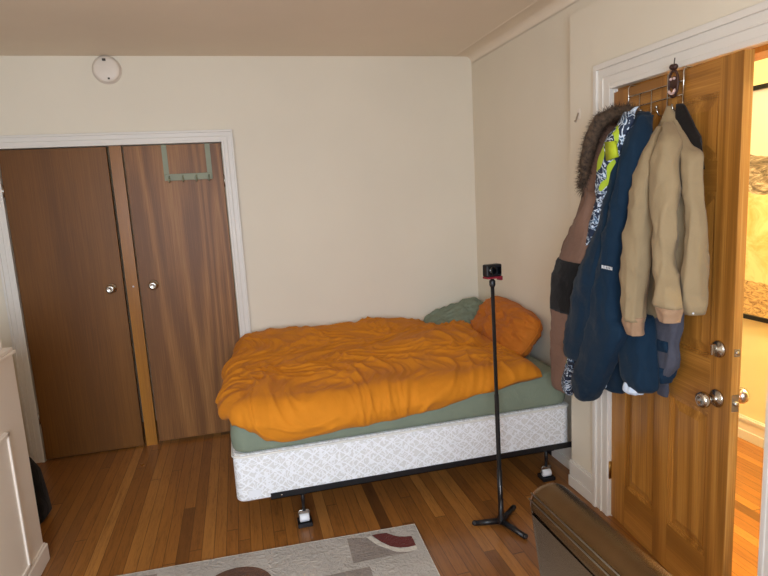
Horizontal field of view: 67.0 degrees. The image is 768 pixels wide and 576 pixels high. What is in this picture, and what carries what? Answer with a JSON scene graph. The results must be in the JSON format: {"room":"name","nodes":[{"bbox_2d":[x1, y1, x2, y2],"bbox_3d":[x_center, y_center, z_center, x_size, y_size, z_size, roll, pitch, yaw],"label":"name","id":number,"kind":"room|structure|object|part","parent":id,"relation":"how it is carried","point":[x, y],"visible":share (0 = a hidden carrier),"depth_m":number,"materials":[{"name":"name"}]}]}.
{"room":"bedroom","nodes":[
{"label":"bedroom","id":0,"kind":"room"},
{"bbox_2d":[107,145,239,421],"bbox_3d":[-1.926,-0.243,4.321,1.750,2.577,0.100,-5,9,-14],"label":"wall","id":1,"kind":"structure","parent":0,"point":[221,145],"depth_m":4.34,"materials":[{"name":"beige paint"}]},
{"bbox_2d":[0,56,477,459],"bbox_3d":[-0.968,-0.254,4.054,3.480,2.577,0.120,-5,9,-14],"label":"wall","id":2,"kind":"structure","parent":0,"point":[355,174],"depth_m":4.06,"materials":[{"name":"beige paint"}]},
{"bbox_2d":[0,147,144,458],"bbox_3d":[-1.982,0.123,3.771,0.686,2.016,0.103,-5,9,-14],"label":"door","id":3,"kind":"structure","parent":2,"relation":"in","point":[60,202],"depth_m":3.77,"materials":[{"name":"brown wood"}]},
{"bbox_3d":[-1.783,0.006,3.787,0.063,0.063,0.069,-5,9,-14],"label":"knob","id":4,"kind":"part","parent":3,"relation":"part of","materials":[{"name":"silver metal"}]},
{"bbox_2d":[92,55,121,83],"bbox_3d":[-1.729,-1.361,3.612,0.172,0.172,0.040,-5,9,-14],"label":"smoke detector","id":5,"kind":"object","parent":2,"relation":"attached to","point":[106,69],"visible":1,"depth_m":3.60,"materials":[{"name":"plastic"}]},
{"bbox_2d":[0,129,250,462],"bbox_3d":[-1.668,0.055,3.845,1.486,2.111,0.024,-5,9,-14],"label":"trim","id":6,"kind":"structure","parent":2,"relation":"attached to","point":[225,136],"depth_m":3.75,"materials":[{"name":"white paint"}]},
{"bbox_2d":[108,146,158,445],"bbox_3d":[-1.673,0.088,3.897,0.072,2.030,0.052,-5,9,-14],"label":"trim","id":7,"kind":"structure","parent":2,"relation":"attached to","point":[116,152],"depth_m":3.87,"materials":[{"name":"brown wood"}]},
{"bbox_2d":[123,143,239,440],"bbox_3d":[-1.317,0.054,3.931,0.615,2.004,0.103,-5,9,-14],"label":"door","id":8,"kind":"structure","parent":2,"relation":"in","point":[181,229],"depth_m":3.93,"materials":[{"name":"brown wood"}]},
{"bbox_3d":[-1.531,-0.018,3.848,0.063,0.063,0.069,-5,9,-14],"label":"knob","id":9,"kind":"part","parent":8,"relation":"part of","materials":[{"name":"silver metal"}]},
{"bbox_2d":[161,143,212,182],"bbox_3d":[-1.290,-0.820,3.799,0.304,0.247,0.049,-5,9,-14],"label":"hook rack","id":10,"kind":"object","parent":8,"relation":"hanging from","point":[208,175],"visible":1,"depth_m":3.83,"materials":[{"name":"green metal"}]},
{"bbox_2d":[0,0,536,55],"bbox_3d":[0.165,-1.282,1.680,4.750,0.080,5.900,-5,9,-14],"label":"ceiling","id":11,"kind":"structure","parent":0,"point":[27,27],"depth_m":3.18,"materials":[{"name":"paint"}]},
{"bbox_2d":[36,420,763,575],"bbox_3d":[0.312,1.327,2.102,4.750,0.060,5.900,-5,9,-14],"label":"floor","id":12,"kind":"structure","parent":0,"point":[172,502],"depth_m":3.06,"materials":[{"name":"brown wood"}]},
{"bbox_2d":[0,347,49,575],"bbox_3d":[-1.673,0.929,1.774,0.620,1.050,1.779,-5,9,-14],"label":"base cabinet","id":13,"kind":"object","parent":12,"relation":"on","point":[23,551],"visible":1,"depth_m":2.49,"materials":[{"name":"white paint"}]},
{"bbox_3d":[-1.477,0.964,2.132,0.020,0.625,0.740,-5,9,-14],"label":"door","id":14,"kind":"part","parent":13,"relation":"part of","materials":[{"name":"white paint"}]},
{"bbox_2d":[29,457,51,523],"bbox_3d":[-2.009,1.063,3.069,0.386,0.407,0.247,-5,9,-14],"label":"bag","id":15,"kind":"object","parent":12,"relation":"on","point":[44,507],"visible":0.31,"depth_m":3.10,"materials":[{"name":"black fabric"}]},
{"bbox_2d":[118,524,439,575],"bbox_3d":[-0.518,1.328,2.160,1.667,0.012,1.215,-5,9,-14],"label":"rug","id":16,"kind":"object","parent":12,"relation":"on","point":[400,550],"visible":1,"depth_m":2.63,"materials":[{"name":"beige carpet"}]},
{"bbox_2d":[297,515,312,528],"bbox_3d":[-0.402,1.189,2.947,0.072,0.021,0.072,-5,9,-14],"label":"cup","id":17,"kind":"object","parent":12,"relation":"on","point":[309,523],"visible":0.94,"depth_m":2.92,"materials":[{"name":"black plastic"}]},
{"bbox_2d":[271,441,571,521],"bbox_3d":[0.083,0.929,3.686,1.647,0.212,1.386,-5,9,-14],"label":"frame","id":18,"kind":"object","parent":12,"relation":"on","point":[304,514],"visible":0.56,"depth_m":2.99,"materials":[{"name":"black metal"}]},
{"bbox_3d":[-0.409,1.068,2.927,0.044,0.117,0.040,-5,9,-14],"label":"leg","id":19,"kind":"part","parent":18,"relation":"part of","materials":[{"name":"black metal"}]},
{"bbox_2d":[231,401,568,501],"bbox_3d":[-0.011,0.740,3.637,1.811,0.241,1.386,-5,9,-14],"label":"box spring","id":20,"kind":"object","parent":18,"relation":"on","point":[258,474],"visible":0.48,"depth_m":2.95,"materials":[{"name":"white fabric"}]},
{"bbox_2d":[230,355,564,452],"bbox_3d":[-0.022,0.527,3.602,1.802,0.193,1.380,-5,9,-14],"label":"mattress","id":21,"kind":"object","parent":20,"relation":"on","point":[538,392],"visible":0.11,"depth_m":3.01,"materials":[{"name":"green fabric"}]},
{"bbox_2d":[216,315,542,442],"bbox_3d":[-0.092,0.448,3.535,1.777,0.303,1.448,-5,9,-14],"label":"duvet","id":22,"kind":"object","parent":21,"relation":"on","point":[282,384],"visible":0.94,"depth_m":3.05,"materials":[{"name":"orange fabric"}]},
{"bbox_2d":[423,297,482,323],"bbox_3d":[0.545,0.232,4.229,0.502,0.266,0.372,-5,9,-14],"label":"pillow","id":23,"kind":"object","parent":21,"relation":"on","point":[466,309],"visible":0.43,"depth_m":4.22,"materials":[{"name":"green fabric"}]},
{"bbox_2d":[471,296,542,357],"bbox_3d":[0.771,0.248,3.720,0.298,0.331,0.732,-5,9,-14],"label":"pillow","id":24,"kind":"object","parent":21,"relation":"on","point":[518,329],"visible":0.74,"depth_m":3.51,"materials":[{"name":"orange fabric"}]},
{"bbox_3d":[0.907,0.943,3.246,0.044,0.117,0.040,-5,9,-14],"label":"leg","id":25,"kind":"part","parent":18,"relation":"part of","materials":[{"name":"black metal"}]},
{"bbox_2d":[472,279,527,538],"bbox_3d":[0.543,0.563,2.728,0.269,1.222,0.274,-5,9,-14],"label":"stand","id":26,"kind":"object","parent":12,"relation":"on","point":[501,519],"visible":1,"depth_m":2.76,"materials":[{"name":"black metal"}]},
{"bbox_3d":[0.509,1.146,2.842,0.132,0.039,0.030,-3,9,3],"label":"leg","id":27,"kind":"part","parent":26,"relation":"part of","materials":[{"name":"black metal"}]},
{"bbox_2d":[483,263,502,279],"bbox_3d":[0.498,-0.071,2.636,0.091,0.076,0.050,-6,10,-25],"label":"camera","id":28,"kind":"object","parent":26,"relation":"on","point":[490,271],"visible":1,"depth_m":2.62,"materials":[{"name":"black plastic"}]},
{"bbox_3d":[0.618,1.130,2.905,0.030,0.039,0.163,3,11,33],"label":"leg","id":29,"kind":"part","parent":26,"relation":"part of","materials":[{"name":"black metal"}]},
{"bbox_3d":[0.616,1.151,2.777,0.030,0.039,0.153,-9,11,-34],"label":"leg","id":30,"kind":"part","parent":26,"relation":"part of","materials":[{"name":"black metal"}]},
{"bbox_2d":[537,473,555,481],"bbox_3d":[0.914,1.063,3.265,0.072,0.021,0.072,-5,9,-14],"label":"cup","id":31,"kind":"object","parent":12,"relation":"on","point":[552,477],"visible":0.77,"depth_m":3.24,"materials":[{"name":"black plastic"}]},
{"bbox_2d":[528,483,671,575],"bbox_3d":[0.672,0.910,1.188,0.620,1.012,0.588,-5,9,-14],"label":"trunk","id":32,"kind":"object","parent":12,"relation":"on","point":[572,539],"visible":1,"depth_m":1.08,"materials":[{"name":"brown wood"}]},
{"bbox_2d":[471,0,586,441],"bbox_3d":[0.922,-0.316,3.777,0.120,2.577,1.562,-5,9,-14],"label":"wall","id":33,"kind":"structure","parent":0,"point":[521,87],"depth_m":3.57,"materials":[{"name":"beige paint"}]},
{"bbox_2d":[552,447,571,469],"bbox_3d":[0.938,0.898,3.886,0.022,0.147,1.416,-5,9,-14],"label":"baseboard","id":34,"kind":"structure","parent":33,"relation":"attached to","point":[564,455],"depth_m":3.40,"materials":[{"name":"white paint"}]},
{"bbox_2d":[570,0,767,515],"bbox_3d":[1.486,0.069,1.205,0.125,2.577,3.758,-5,9,-14],"label":"wall","id":35,"kind":"structure","parent":0,"point":[602,31],"depth_m":2.59,"materials":[{"name":"beige paint"}]},
{"bbox_2d":[454,0,578,62],"bbox_3d":[1.204,-1.276,1.686,0.137,0.050,5.200,-5,9,-14],"label":"trim","id":36,"kind":"structure","parent":35,"relation":"attached to","point":[538,11],"depth_m":3.44,"materials":[{"name":"paint"}]},
{"bbox_2d":[574,109,579,121],"bbox_3d":[0.933,-0.834,2.809,0.027,0.064,0.024,-5,9,-14],"label":"hook","id":37,"kind":"object","parent":35,"relation":"attached to","point":[578,110],"visible":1,"depth_m":2.81,"materials":[{"name":"plastic"}]},
{"bbox_2d":[568,459,591,503],"bbox_3d":[1.048,1.023,3.076,0.022,0.147,0.225,-5,9,-14],"label":"baseboard","id":38,"kind":"structure","parent":35,"relation":"attached to","point":[579,478],"depth_m":3.07,"materials":[{"name":"white paint"}]},
{"bbox_2d":[611,89,617,515],"bbox_3d":[1.232,0.180,2.317,0.135,2.030,0.845,-5,9,-14],"label":"trim","id":39,"kind":"structure","parent":35,"relation":"attached to","point":[615,90],"depth_m":2.78,"materials":[{"name":"white paint"}]},
{"bbox_2d":[592,0,767,575],"bbox_3d":[1.151,0.128,2.289,0.026,2.150,1.077,-5,9,-14],"label":"trim","id":40,"kind":"structure","parent":35,"relation":"attached to","point":[745,28],"depth_m":2.20,"materials":[{"name":"white paint"}]},
{"bbox_2d":[609,49,754,575],"bbox_3d":[1.139,0.186,2.334,0.182,2.000,0.780,-5,9,-8],"label":"door","id":41,"kind":"structure","parent":35,"relation":"in","point":[672,465],"depth_m":2.11,"materials":[{"name":"brown wood"}]},
{"bbox_2d":[628,66,692,116],"bbox_3d":[1.049,-0.737,2.251,0.106,0.162,0.357,-5,9,-8],"label":"coat rack","id":42,"kind":"object","parent":41,"relation":"hanging from","point":[683,80],"visible":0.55,"depth_m":2.17,"materials":[{"name":"silver metal"}]},
{"bbox_2d":[549,99,641,391],"bbox_3d":[0.907,-0.128,2.615,0.244,1.314,0.644,-5,9,-8],"label":"parka","id":43,"kind":"object","parent":42,"relation":"hanging from","point":[561,286],"visible":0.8,"depth_m":2.51,"materials":[{"name":"fabric"}]},
{"bbox_3d":[0.860,-0.009,2.636,0.139,0.247,0.398,-4,9,-5],"label":"elbow panel","id":44,"kind":"part","parent":43,"relation":"part of","materials":[{"name":"black fabric"}]},
{"bbox_3d":[0.903,-0.559,2.395,0.129,0.395,0.362,-7,10,-21],"label":"fur trim","id":45,"kind":"part","parent":43,"relation":"part of","materials":[{"name":"brown fur"}]},
{"bbox_2d":[561,107,659,400],"bbox_3d":[0.932,-0.081,2.442,0.252,1.274,0.608,-5,9,-8],"label":"jacket","id":46,"kind":"object","parent":42,"relation":"hanging from","point":[599,352],"visible":0.9,"depth_m":2.27,"materials":[{"name":"blue fabric"}]},
{"bbox_2d":[619,106,710,335],"bbox_3d":[0.992,-0.232,2.077,0.228,0.831,0.411,-5,9,-8],"label":"jacket","id":47,"kind":"object","parent":42,"relation":"hanging from","point":[665,242],"visible":0.98,"depth_m":1.97,"materials":[{"name":"fabric"}]},
{"bbox_3d":[1.034,-0.269,2.016,0.099,0.697,0.260,-4,9,-7],"label":"panel","id":48,"kind":"part","parent":47,"relation":"part of","materials":[{"name":"fabric"}]},
{"bbox_2d":[668,58,678,97],"bbox_3d":[1.053,-0.762,2.108,0.022,0.142,0.061,-5,9,-8],"label":"hanging ornament","id":49,"kind":"object","parent":42,"relation":"hanging from","point":[673,82],"visible":1,"depth_m":2.10,"materials":[{"name":"brown wood"}]},
{"bbox_2d":[652,103,703,397],"bbox_3d":[1.058,-0.114,2.191,0.092,1.113,0.361,-5,9,-8],"label":"jacket","id":50,"kind":"object","parent":42,"relation":"hanging from","point":[668,335],"visible":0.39,"depth_m":2.17,"materials":[{"name":"fabric"}]},
{"bbox_2d":[674,103,703,151],"bbox_3d":[1.065,-0.532,2.030,0.065,0.238,0.168,-5,9,-14],"label":"collar","id":51,"kind":"object","parent":50,"relation":"attached to","point":[683,117],"depth_m":2.02,"materials":[{"name":"black fabric"}]},
{"bbox_3d":[1.141,0.391,2.041,0.073,0.066,0.066,-5,9,-8],"label":"knob","id":52,"kind":"part","parent":41,"relation":"part of","materials":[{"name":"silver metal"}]},
{"bbox_3d":[1.204,0.397,1.984,0.024,0.060,0.012,-5,9,-8],"label":"latch plate","id":53,"kind":"part","parent":41,"relation":"part of","materials":[{"name":"metal"}]},
{"bbox_3d":[1.194,0.220,1.959,0.020,0.026,0.004,-5,9,-8],"label":"bolt plate","id":54,"kind":"part","parent":41,"relation":"part of","materials":[{"name":"metal"}]},
{"bbox_3d":[1.248,0.383,2.056,0.073,0.066,0.066,-5,9,-8],"label":"knob","id":55,"kind":"part","parent":41,"relation":"part of","materials":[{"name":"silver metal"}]},
{"bbox_2d":[618,44,767,90],"bbox_3d":[1.186,-0.812,2.159,0.115,0.018,0.837,-5,9,-14],"label":"trim","id":56,"kind":"structure","parent":35,"relation":"attached to","point":[761,52],"depth_m":1.93,"materials":[{"name":"brown wood"}]},
{"bbox_2d":[739,58,767,423],"bbox_3d":[2.476,-0.195,2.485,0.100,2.577,5.800,-5,9,-14],"label":"wall","id":57,"kind":"structure","parent":0,"point":[754,353],"depth_m":3.50,"materials":[{"name":"paint"}]},
{"bbox_2d":[738,414,764,448],"bbox_3d":[2.497,1.016,2.616,0.022,0.147,5.700,-5,9,-14],"label":"baseboard","id":58,"kind":"structure","parent":57,"relation":"attached to","point":[750,430],"depth_m":3.55,"materials":[{"name":"white paint"}]},
{"bbox_2d":[743,83,767,323],"bbox_3d":[2.314,-0.393,2.784,0.034,1.350,1.610,-5,9,-14],"label":"framed picture","id":59,"kind":"object","parent":57,"relation":"attached to","point":[755,307],"visible":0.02,"depth_m":3.36,"materials":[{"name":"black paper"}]}
]}

